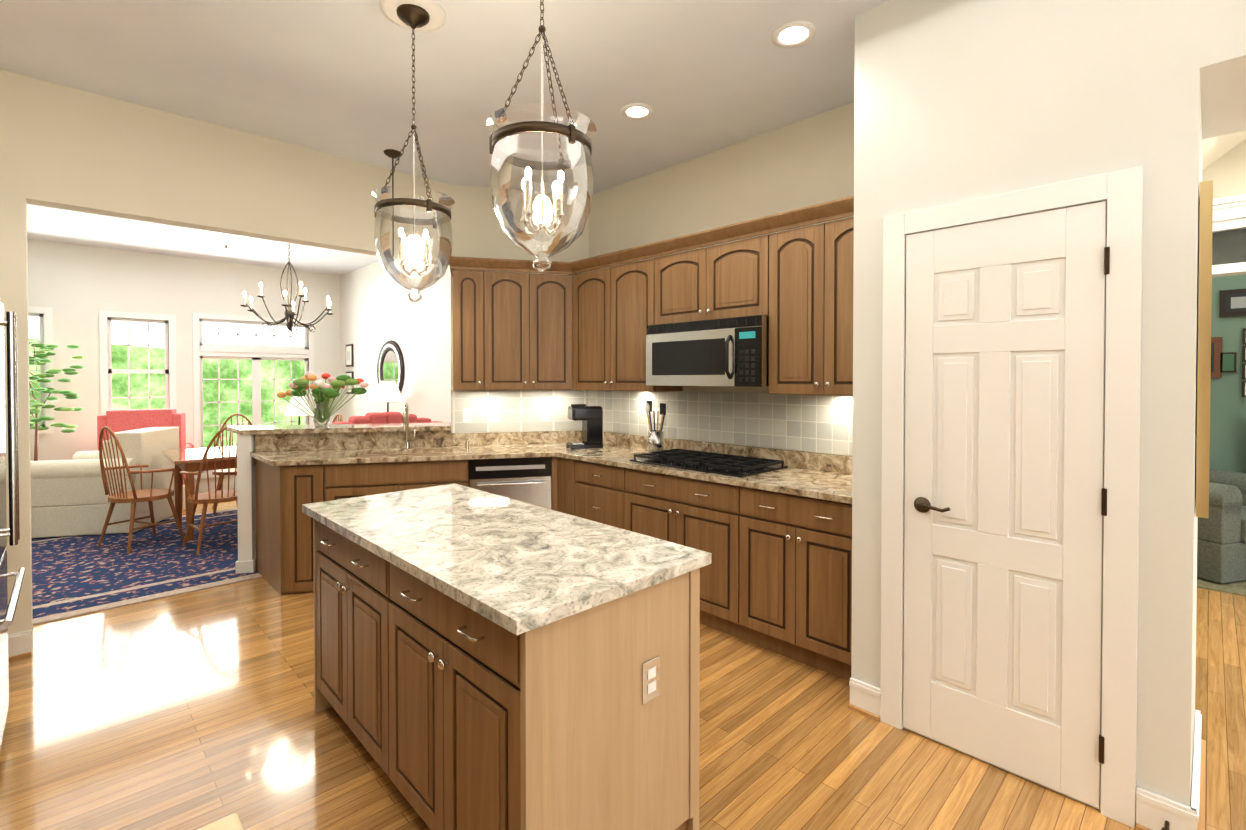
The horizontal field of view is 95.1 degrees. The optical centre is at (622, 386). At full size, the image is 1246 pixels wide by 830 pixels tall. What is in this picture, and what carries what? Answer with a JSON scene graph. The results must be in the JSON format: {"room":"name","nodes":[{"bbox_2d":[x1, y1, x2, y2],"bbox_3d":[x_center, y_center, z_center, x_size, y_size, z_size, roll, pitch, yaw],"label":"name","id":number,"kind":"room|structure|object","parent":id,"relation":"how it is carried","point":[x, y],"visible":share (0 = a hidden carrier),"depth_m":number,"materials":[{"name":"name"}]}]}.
{"room":"kitchen","nodes":[
{"label":"kitchen","id":0,"kind":"room"},
{"bbox_2d":[27,239,340,492],"bbox_3d":[-6.398,-0.151,6.475,6.190,3.050,0.120,-1,1,-44],"label":"wall","id":1,"kind":"structure","parent":0,"point":[77,288],"depth_m":6.90,"materials":[{"name":"white paint"}]},
{"bbox_2d":[28,306,53,434],"bbox_3d":[-7.085,-0.172,5.747,1.890,1.410,0.110,-1,1,-44],"label":"window","id":2,"kind":"structure","parent":1,"relation":"in","point":[46,318],"depth_m":6.35,"materials":[{"name":"white"}]},
{"bbox_2d":[99,311,176,414],"bbox_3d":[-5.878,-0.187,6.919,0.705,1.410,0.115,-1,1,-44],"label":"window","id":3,"kind":"structure","parent":1,"relation":"in","point":[105,319],"depth_m":6.88,"materials":[{"name":"white wood"}]},
{"bbox_2d":[192,312,314,478],"bbox_3d":[-4.996,0.112,7.777,1.410,2.130,0.115,-1,1,-44],"label":"french door","id":4,"kind":"structure","parent":1,"relation":"in","point":[256,354],"depth_m":7.65,"materials":[{"name":"white wood"}]},
{"bbox_2d":[27,204,378,275],"bbox_3d":[-4.833,-1.655,4.840,6.190,0.100,4.619,-1,1,-44],"label":"ceiling","id":5,"kind":"structure","parent":0,"point":[67,226],"depth_m":6.46,"materials":[{"name":"paint"}]},
{"bbox_2d":[203,231,248,248],"bbox_3d":[-4.188,-1.540,6.008,0.400,0.160,0.400,-1,1,-44],"label":"flush ceiling light","id":6,"kind":"object","parent":5,"relation":"attached to","point":[225,239],"visible":0.92,"depth_m":5.91,"materials":[{"name":"white glass"}]},
{"bbox_2d":[240,245,332,331],"bbox_3d":[-3.296,-1.080,5.625,0.852,1.070,0.823,-1,1,-44],"label":"dining chandelier","id":7,"kind":"object","parent":5,"relation":"hanging from","point":[289,312],"visible":0.92,"depth_m":5.60,"materials":[{"name":"grey metal"}]},
{"bbox_2d":[0,70,449,647],"bbox_3d":[-2.656,-0.114,3.571,3.364,3.050,0.140,-1,1,-44],"label":"wall","id":8,"kind":"structure","parent":0,"point":[88,152],"depth_m":3.33,"materials":[{"name":"beige paint"}]},
{"bbox_2d":[340,258,450,421],"bbox_3d":[-2.590,-0.157,6.906,0.120,3.050,4.559,-1,1,-44],"label":"wall","id":9,"kind":"structure","parent":0,"point":[372,322],"depth_m":6.89,"materials":[{"name":"white paint"}]},
{"bbox_2d":[346,344,352,366],"bbox_3d":[-3.930,-0.448,8.179,0.022,0.320,0.260,-1,1,-44],"label":"framed picture","id":10,"kind":"object","parent":9,"relation":"attached to","point":[349,355],"depth_m":8.15,"materials":[{"name":"brown"}]},
{"bbox_2d":[346,371,353,393],"bbox_3d":[-3.930,-0.058,8.184,0.022,0.320,0.260,-1,1,-44],"label":"framed picture","id":11,"kind":"object","parent":9,"relation":"attached to","point":[351,373],"depth_m":8.13,"materials":[{"name":"brown"}]},
{"bbox_2d":[377,340,403,392],"bbox_3d":[-2.913,-0.194,7.121,0.039,0.770,0.770,-1,1,-44],"label":"round mirror","id":12,"kind":"object","parent":9,"relation":"attached to","point":[390,365],"visible":0.65,"depth_m":7.10,"materials":[{"name":"brown mirror"}]},
{"bbox_2d":[0,0,889,194],"bbox_3d":[0.709,-1.654,0.865,4.460,0.100,8.800,-1,1,-44],"label":"ceiling","id":13,"kind":"structure","parent":0,"point":[699,77],"depth_m":2.93,"materials":[{"name":"paint"}]},
{"bbox_2d":[368,149,417,292],"bbox_3d":[-1.617,-1.163,4.006,0.330,0.962,0.330,-1,1,-44],"label":"light","id":14,"kind":"object","parent":13,"relation":"hanging from","point":[386,283],"visible":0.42,"depth_m":4.00,"materials":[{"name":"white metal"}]},
{"bbox_2d":[371,0,454,301],"bbox_3d":[-0.906,-0.996,2.469,0.340,1.257,0.340,-1,1,-44],"label":"pendant light","id":15,"kind":"object","parent":13,"relation":"hanging from","point":[422,15],"visible":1,"depth_m":2.42,"materials":[{"name":"clear glass"}]},
{"bbox_2d":[487,0,596,272],"bbox_3d":[-0.253,-0.987,1.780,0.340,1.257,0.340,-1,1,-44],"label":"pendant light","id":16,"kind":"object","parent":13,"relation":"hanging from","point":[580,133],"visible":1,"depth_m":1.72,"materials":[{"name":"clear glass"}]},
{"bbox_2d":[621,103,653,119],"bbox_3d":[0.084,-1.630,3.378,0.195,0.010,0.195,1,1,40],"label":"recessed light","id":17,"kind":"object","parent":13,"relation":"in","point":[636,111],"depth_m":3.37,"materials":[{"name":"white"}]},
{"bbox_2d":[772,21,815,47],"bbox_3d":[0.786,-1.621,2.625,0.195,0.010,0.195,0,1,22],"label":"recessed light","id":18,"kind":"object","parent":13,"relation":"in","point":[792,34],"depth_m":2.62,"materials":[{"name":"white"}]},
{"bbox_2d":[450,185,588,432],"bbox_3d":[-0.873,-0.130,4.884,1.150,3.050,0.140,0,1,-14],"label":"wall","id":19,"kind":"structure","parent":0,"point":[477,232],"depth_m":4.74,"materials":[{"name":"beige paint"}]},
{"bbox_2d":[449,256,480,389],"bbox_3d":[-1.217,-0.479,4.526,0.351,1.012,0.413,-1,1,-44],"label":"upper cabinet","id":20,"kind":"object","parent":19,"relation":"attached to","point":[466,282],"depth_m":4.38,"materials":[{"name":"brown wood"}]},
{"bbox_2d":[481,258,568,389],"bbox_3d":[-0.797,-0.481,4.631,0.809,1.012,0.613,-1,1,-44],"label":"upper cabinet","id":21,"kind":"object","parent":19,"relation":"attached to","point":[532,329],"depth_m":4.49,"materials":[{"name":"brown wood"}]},
{"bbox_2d":[0,489,1245,829],"bbox_3d":[-0.198,1.463,3.437,11.200,0.100,13.700,-1,1,-44],"label":"floor","id":22,"kind":"structure","parent":0,"point":[190,711],"depth_m":2.28,"materials":[{"name":"brown wood"}]},
{"bbox_2d":[0,301,24,747],"bbox_3d":[-2.506,0.537,1.798,0.821,1.795,0.946,-1,1,-44],"label":"fridge","id":23,"kind":"object","parent":22,"relation":"on","point":[7,612],"visible":1,"depth_m":2.12,"materials":[{"name":"silver metal"}]},
{"bbox_2d":[29,341,84,460],"bbox_3d":[-6.214,0.450,6.028,0.777,1.861,0.743,-1,1,-44],"label":"ficus plant","id":24,"kind":"object","parent":22,"relation":"on","point":[42,352],"visible":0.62,"depth_m":6.08,"materials":[{"name":"green plant"}]},
{"bbox_2d":[30,427,184,537],"bbox_3d":[-5.149,0.909,5.676,0.950,0.950,0.970,0,1,-14],"label":"sofa","id":25,"kind":"object","parent":22,"relation":"on","point":[69,497],"visible":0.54,"depth_m":5.27,"materials":[{"name":"fabric"}]},
{"bbox_2d":[97,409,193,501],"bbox_3d":[-5.495,0.813,6.603,0.740,1.120,0.810,0,1,-29],"label":"chair","id":26,"kind":"object","parent":22,"relation":"on","point":[122,420],"visible":0.08,"depth_m":6.26,"materials":[{"name":"fabric"}]},
{"bbox_2d":[31,508,261,624],"bbox_3d":[-4.032,1.389,4.770,3.350,0.015,2.750,-1,1,-44],"label":"area rug","id":27,"kind":"object","parent":22,"relation":"on","point":[73,576],"visible":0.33,"depth_m":4.37,"materials":[{"name":"blue carpet"}]},
{"bbox_2d":[97,426,183,553],"bbox_3d":[-4.226,0.862,5.000,0.582,1.069,0.604,-1,1,-44],"label":"chair","id":28,"kind":"object","parent":27,"relation":"on","point":[133,496],"visible":0.9,"depth_m":4.87,"materials":[{"name":"brown wood"}]},
{"bbox_2d":[161,446,236,540],"bbox_3d":[-3.876,1.010,5.647,1.000,0.750,1.000,-1,1,-44],"label":"dining table","id":29,"kind":"object","parent":27,"relation":"on","point":[187,460],"visible":0.44,"depth_m":5.25,"materials":[{"name":"brown wood"}]},
{"bbox_2d":[179,427,237,555],"bbox_3d":[-3.505,0.862,4.962,0.549,1.069,0.506,-1,1,-44],"label":"chair","id":30,"kind":"object","parent":27,"relation":"on","point":[205,499],"visible":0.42,"depth_m":4.79,"materials":[{"name":"brown wood"}]},
{"bbox_2d":[212,413,252,514],"bbox_3d":[-4.314,0.844,6.371,0.554,1.069,0.513,-1,1,-44],"label":"chair","id":31,"kind":"object","parent":27,"relation":"on","point":[225,472],"visible":0.35,"depth_m":6.40,"materials":[{"name":"brown wood"}]},
{"bbox_2d":[332,414,342,422],"bbox_3d":[-3.413,0.844,6.361,0.502,1.069,0.547,-1,1,-44],"label":"chair","id":32,"kind":"object","parent":27,"relation":"on","point":[336,416],"visible":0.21,"depth_m":6.54,"materials":[{"name":"brown wood"}]},
{"bbox_2d":[198,813,242,829],"bbox_3d":[-0.177,1.080,-0.349,1.130,0.765,2.440,-1,1,-44],"label":"table","id":33,"kind":"object","parent":22,"relation":"on","point":[231,822],"visible":1,"depth_m":0.89,"materials":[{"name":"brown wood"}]},
{"bbox_2d":[247,430,462,572],"bbox_3d":[-2.118,0.876,4.554,1.290,1.045,0.875,-1,1,-44],"label":"half wall","id":34,"kind":"structure","parent":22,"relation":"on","point":[322,447],"depth_m":4.39,"materials":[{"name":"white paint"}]},
{"bbox_2d":[227,422,450,441],"bbox_3d":[-2.214,0.334,4.656,1.505,0.036,1.231,-1,1,-44],"label":"countertop","id":35,"kind":"structure","parent":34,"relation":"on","point":[265,433],"depth_m":4.43,"materials":[{"name":"beige stone"}]},
{"bbox_2d":[277,372,368,425],"bbox_3d":[-2.424,0.097,4.588,0.613,0.434,0.550,-1,1,-44],"label":"flowers","id":36,"kind":"object","parent":35,"relation":"on","point":[323,394],"visible":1,"depth_m":4.53,"materials":[{"name":"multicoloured plant"}]},
{"bbox_2d":[402,402,468,448],"bbox_3d":[-1.500,0.301,4.496,0.509,0.367,0.298,-1,1,-44],"label":"faucet","id":37,"kind":"object","parent":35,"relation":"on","point":[405,426],"visible":0.96,"depth_m":4.47,"materials":[{"name":"silver metal"}]},
{"bbox_2d":[251,458,468,594],"bbox_3d":[-1.842,0.961,4.323,1.364,0.881,1.292,-1,1,-44],"label":"base cabinet","id":38,"kind":"object","parent":22,"relation":"on","point":[283,533],"depth_m":3.93,"materials":[{"name":"brown wood"}]},
{"bbox_2d":[247,450,354,469],"bbox_3d":[-2.259,0.506,4.199,0.680,0.033,0.928,-1,1,-44],"label":"countertop","id":39,"kind":"structure","parent":38,"relation":"on","point":[250,453],"depth_m":3.87,"materials":[{"name":"beige stone"}]},
{"bbox_2d":[383,450,398,453],"bbox_3d":[-1.703,0.502,4.506,0.684,0.033,0.475,-1,1,-44],"label":"countertop","id":40,"kind":"structure","parent":38,"relation":"on","point":[384,451],"depth_m":4.41,"materials":[{"name":"beige stone"}]},
{"bbox_2d":[343,438,578,465],"bbox_3d":[-1.052,0.504,4.369,1.909,0.033,0.949,-1,1,-44],"label":"countertop","id":41,"kind":"structure","parent":38,"relation":"on","point":[517,448],"depth_m":4.29,"materials":[{"name":"beige stone"}]},
{"bbox_2d":[566,404,602,448],"bbox_3d":[-0.307,0.312,4.536,0.260,0.345,0.180,0,1,-19],"label":"coffee maker","id":42,"kind":"object","parent":41,"relation":"on","point":[590,418],"visible":1,"depth_m":4.47,"materials":[{"name":"black plastic"}]},
{"bbox_2d":[469,457,550,508],"bbox_3d":[-0.825,0.967,4.196,0.592,0.874,0.098,0,1,-14],"label":"dishwasher","id":43,"kind":"object","parent":38,"relation":"in","point":[526,480],"visible":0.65,"depth_m":4.19,"materials":[{"name":"silver metal"}]},
{"bbox_2d":[332,412,439,423],"bbox_3d":[-2.497,0.797,5.629,1.481,1.116,0.860,-1,1,-44],"label":"sofa","id":44,"kind":"object","parent":22,"relation":"on","point":[380,417],"visible":0.17,"depth_m":5.30,"materials":[{"name":"fabric"}]},
{"bbox_2d":[303,512,699,829],"bbox_3d":[-0.566,0.991,2.123,0.676,0.879,1.620,-1,1,-44],"label":"kitchen island","id":45,"kind":"object","parent":22,"relation":"on","point":[483,660],"depth_m":1.61,"materials":[{"name":"brown wood"}]},
{"bbox_2d":[302,484,710,635],"bbox_3d":[-0.558,0.533,2.129,0.720,0.034,1.660,-1,1,-44],"label":"island countertop","id":46,"kind":"structure","parent":45,"relation":"on","point":[529,567],"depth_m":1.81,"materials":[{"name":"beige stone"}]},
{"bbox_2d":[551,458,554,509],"bbox_3d":[-0.589,0.959,4.575,0.345,0.879,0.556,-1,1,-44],"label":"base cabinet","id":47,"kind":"object","parent":22,"relation":"on","point":[552,459],"depth_m":4.27,"materials":[{"name":"brown wood"}]},
{"bbox_2d":[555,458,570,514],"bbox_3d":[-0.203,0.961,4.424,0.620,0.879,0.202,-1,1,-44],"label":"base cabinet","id":48,"kind":"object","parent":22,"relation":"on","point":[562,465],"depth_m":4.22,"materials":[{"name":"brown wood"}]},
{"bbox_2d":[571,462,618,527],"bbox_3d":[0.060,0.965,4.135,0.603,0.879,0.580,-1,1,-44],"label":"base cabinet","id":49,"kind":"object","parent":22,"relation":"on","point":[594,489],"depth_m":3.96,"materials":[{"name":"brown wood"}]},
{"bbox_2d":[619,466,726,632],"bbox_3d":[0.555,0.971,3.624,0.603,0.879,0.959,-1,1,-44],"label":"base cabinet","id":50,"kind":"object","parent":22,"relation":"on","point":[687,512],"depth_m":3.37,"materials":[{"name":"brown wood"}]},
{"bbox_2d":[727,486,851,680],"bbox_3d":[1.064,0.978,3.099,0.603,0.879,0.740,-1,1,-44],"label":"base cabinet","id":51,"kind":"object","parent":22,"relation":"on","point":[776,575],"depth_m":2.89,"materials":[{"name":"brown wood"}]},
{"bbox_2d":[527,442,851,505],"bbox_3d":[0.393,0.511,3.781,0.650,0.033,2.661,-1,1,-44],"label":"countertop","id":52,"kind":"structure","parent":51,"relation":"on","point":[825,485],"depth_m":3.22,"materials":[{"name":"beige stone"}]},
{"bbox_2d":[645,401,666,451],"bbox_3d":[0.238,0.296,4.117,0.129,0.387,0.182,-1,1,-44],"label":"utensil crock","id":53,"kind":"object","parent":52,"relation":"on","point":[655,440],"visible":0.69,"depth_m":4.08,"materials":[{"name":"silver metal"}]},
{"bbox_2d":[630,449,787,476],"bbox_3d":[0.528,0.473,3.633,0.500,0.045,0.880,-1,1,-44],"label":"cooktop","id":54,"kind":"object","parent":52,"relation":"in","point":[725,464],"visible":1,"depth_m":3.51,"materials":[{"name":"black metal"}]},
{"bbox_2d":[1197,578,1245,596],"bbox_3d":[5.259,1.400,3.989,1.790,0.012,3.700,-1,1,-44],"label":"rug","id":55,"kind":"object","parent":22,"relation":"on","point":[1237,588],"depth_m":3.98,"materials":[{"name":"fabric"}]},
{"bbox_2d":[1197,469,1245,583],"bbox_3d":[4.541,0.949,4.564,1.000,0.900,0.980,0,1,-16],"label":"armchair","id":56,"kind":"object","parent":55,"relation":"on","point":[1221,546],"visible":0.27,"depth_m":4.03,"materials":[{"name":"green fabric"}]},
{"bbox_3d":[-2.749,0.992,6.668,0.360,0.760,0.900,-1,1,-44],"label":"console table","id":57,"kind":"object","parent":22,"relation":"on","visible":0},
{"bbox_2d":[371,381,403,411],"bbox_3d":[-2.749,0.270,6.659,0.360,0.679,0.360,-1,1,-44],"label":"table lamp","id":58,"kind":"object","parent":57,"relation":"on","point":[387,391],"visible":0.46,"depth_m":6.55,"materials":[{"name":"white fabric"}]},
{"bbox_3d":[-4.133,1.054,7.278,0.500,0.620,0.500,-1,1,-44],"label":"end table","id":59,"kind":"object","parent":22,"relation":"on","visible":0},
{"bbox_2d":[284,396,312,424],"bbox_3d":[-4.133,0.432,7.270,0.340,0.619,0.340,-1,1,-44],"label":"table lamp","id":60,"kind":"object","parent":59,"relation":"on","point":[292,410],"visible":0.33,"depth_m":7.17,"materials":[{"name":"white fabric"}]},
{"bbox_2d":[589,102,853,455],"bbox_3d":[0.637,-0.120,4.077,0.120,3.050,2.764,-1,1,-44],"label":"wall","id":61,"kind":"structure","parent":0,"point":[809,161],"depth_m":3.85,"materials":[{"name":"beige paint"}]},
{"bbox_2d":[569,252,636,390],"bbox_3d":[-0.148,-0.479,4.506,0.359,1.012,0.536,-1,1,-44],"label":"upper cabinet","id":62,"kind":"object","parent":61,"relation":"attached to","point":[592,294],"depth_m":4.39,"materials":[{"name":"brown wood"}]},
{"bbox_2d":[617,256,682,391],"bbox_3d":[0.150,-0.434,4.232,0.313,0.928,0.502,-1,1,-44],"label":"upper cabinet","id":63,"kind":"object","parent":61,"relation":"attached to","point":[635,279],"depth_m":4.08,"materials":[{"name":"brown wood"}]},
{"bbox_2d":[451,389,852,455],"bbox_3d":[0.069,0.214,3.863,1.000,0.353,3.235,-1,1,-44],"label":"tile backsplash","id":64,"kind":"structure","parent":61,"relation":"attached to","point":[817,423],"depth_m":4.15,"materials":[{"name":"white tile"}]},
{"bbox_2d":[653,244,696,324],"bbox_3d":[0.501,-0.658,3.867,0.313,0.470,0.507,-1,1,-44],"label":"upper cabinet","id":65,"kind":"object","parent":61,"relation":"attached to","point":[674,275],"depth_m":3.80,"materials":[{"name":"brown wood"}]},
{"bbox_2d":[603,432,851,473],"bbox_3d":[0.624,0.442,3.990,0.025,0.100,2.642,-1,1,-44],"label":"backsplash","id":66,"kind":"structure","parent":61,"relation":"attached to","point":[842,464],"depth_m":3.73,"materials":[{"name":"beige stone"}]},
{"bbox_2d":[697,232,768,320],"bbox_3d":[0.774,-0.654,3.584,0.313,0.470,0.507,-1,1,-44],"label":"upper cabinet","id":67,"kind":"object","parent":61,"relation":"attached to","point":[733,277],"depth_m":3.46,"materials":[{"name":"brown wood"}]},
{"bbox_2d":[646,315,768,386],"bbox_3d":[0.597,-0.210,3.692,0.456,0.410,0.894,-1,1,-44],"label":"microwave","id":68,"kind":"object","parent":67,"relation":"attached to","point":[732,352],"visible":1,"depth_m":3.49,"materials":[{"name":"silver metal"}]},
{"bbox_2d":[769,220,808,394],"bbox_3d":[1.089,-0.421,3.262,0.313,0.928,0.398,-1,1,-44],"label":"upper cabinet","id":69,"kind":"object","parent":61,"relation":"attached to","point":[789,249],"depth_m":3.20,"materials":[{"name":"brown wood"}]},
{"bbox_2d":[809,212,853,395],"bbox_3d":[1.287,-0.418,3.059,0.313,0.928,0.397,-1,1,-44],"label":"upper cabinet","id":70,"kind":"object","parent":61,"relation":"attached to","point":[831,244],"depth_m":3.02,"materials":[{"name":"brown wood"}]},
{"bbox_2d":[851,0,1245,824],"bbox_3d":[3.195,-0.079,0.898,0.870,3.050,5.360,-1,1,-44],"label":"wall","id":71,"kind":"structure","parent":0,"point":[959,100],"depth_m":1.95,"materials":[{"name":"white paint"}]},
{"bbox_2d":[880,166,1142,827],"bbox_3d":[1.378,0.360,2.123,0.085,2.140,0.810,-1,1,-44],"label":"door","id":72,"kind":"structure","parent":71,"relation":"attached to","point":[996,554],"depth_m":2.07,"materials":[{"name":"white wood"}]},
{"bbox_2d":[1196,180,1212,517],"bbox_3d":[2.044,-0.118,2.000,0.590,1.060,0.029,-1,1,-44],"label":"picture frame","id":73,"kind":"object","parent":71,"relation":"attached to","point":[1204,345],"visible":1,"depth_m":1.79,"materials":[{"name":"gold metal"},{"name":"glass"}]},
{"bbox_2d":[1202,139,1245,220],"bbox_3d":[5.125,-0.876,2.611,0.120,4.600,5.150,-1,1,-44],"label":"wall","id":74,"kind":"structure","parent":0,"point":[1226,173],"depth_m":3.72,"materials":[{"name":"beige paint"}]},
{"bbox_2d":[1212,194,1245,276],"bbox_3d":[4.585,0.097,3.138,0.185,2.640,2.880,-1,1,-44],"label":"trim","id":75,"kind":"structure","parent":74,"relation":"attached to","point":[1229,247],"depth_m":3.73,"materials":[{"name":"white"}]},
{"bbox_2d":[1202,130,1245,170],"bbox_3d":[4.333,-1.947,1.740,2.210,2.196,5.020,-1,1,-44],"label":"ceiling","id":76,"kind":"structure","parent":0,"point":[1215,149],"depth_m":3.58,"materials":[{"name":"beige paint"}]},
{"bbox_2d":[1209,274,1245,472],"bbox_3d":[5.877,0.021,4.778,0.120,2.750,4.400,-1,1,-44],"label":"wall","id":77,"kind":"structure","parent":0,"point":[1227,426],"depth_m":5.13,"materials":[{"name":"green paint"}]},
{"bbox_2d":[1219,289,1245,316],"bbox_3d":[5.644,-0.746,4.898,0.029,0.240,0.710,-1,1,-44],"label":"framed picture","id":78,"kind":"object","parent":77,"relation":"attached to","point":[1232,303],"depth_m":5.09,"materials":[{"name":"brown wood"}]},
{"bbox_2d":[1242,328,1245,396],"bbox_3d":[5.635,-0.211,4.915,0.027,0.610,0.395,-1,1,-44],"label":"framed picture","id":79,"kind":"object","parent":77,"relation":"attached to","point":[1244,329],"depth_m":5.04,"materials":[{"name":"brown"}]},
{"label":"outside","id":80,"kind":"structure","parent":0,"visible":0},
{"bbox_2d":[28,316,304,447],"bbox_3d":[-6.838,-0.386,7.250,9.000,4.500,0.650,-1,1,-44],"label":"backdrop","id":81,"kind":"structure","parent":80,"point":[138,333],"depth_m":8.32,"materials":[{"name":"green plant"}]},
{"bbox_3d":[-0.829,-0.059,-0.646,0.120,3.050,8.740,-1,1,-44],"label":"wall","id":82,"kind":"structure","parent":0,"visible":0},
{"bbox_2d":[8,630,31,660],"bbox_3d":[-3.423,1.358,2.725,0.820,0.130,0.030,-1,1,-44],"label":"baseboard","id":83,"kind":"structure","parent":82,"relation":"attached to","point":[19,644],"depth_m":2.98,"materials":[{"name":"white wood"}]},
{"bbox_2d":[1168,710,1205,829],"bbox_3d":[2.015,1.367,2.013,0.800,0.130,0.060,-1,1,-44],"label":"baseboard","id":84,"kind":"structure","parent":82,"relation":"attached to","point":[1180,816],"depth_m":1.85,"materials":[{"name":"white wood"}]}
]}

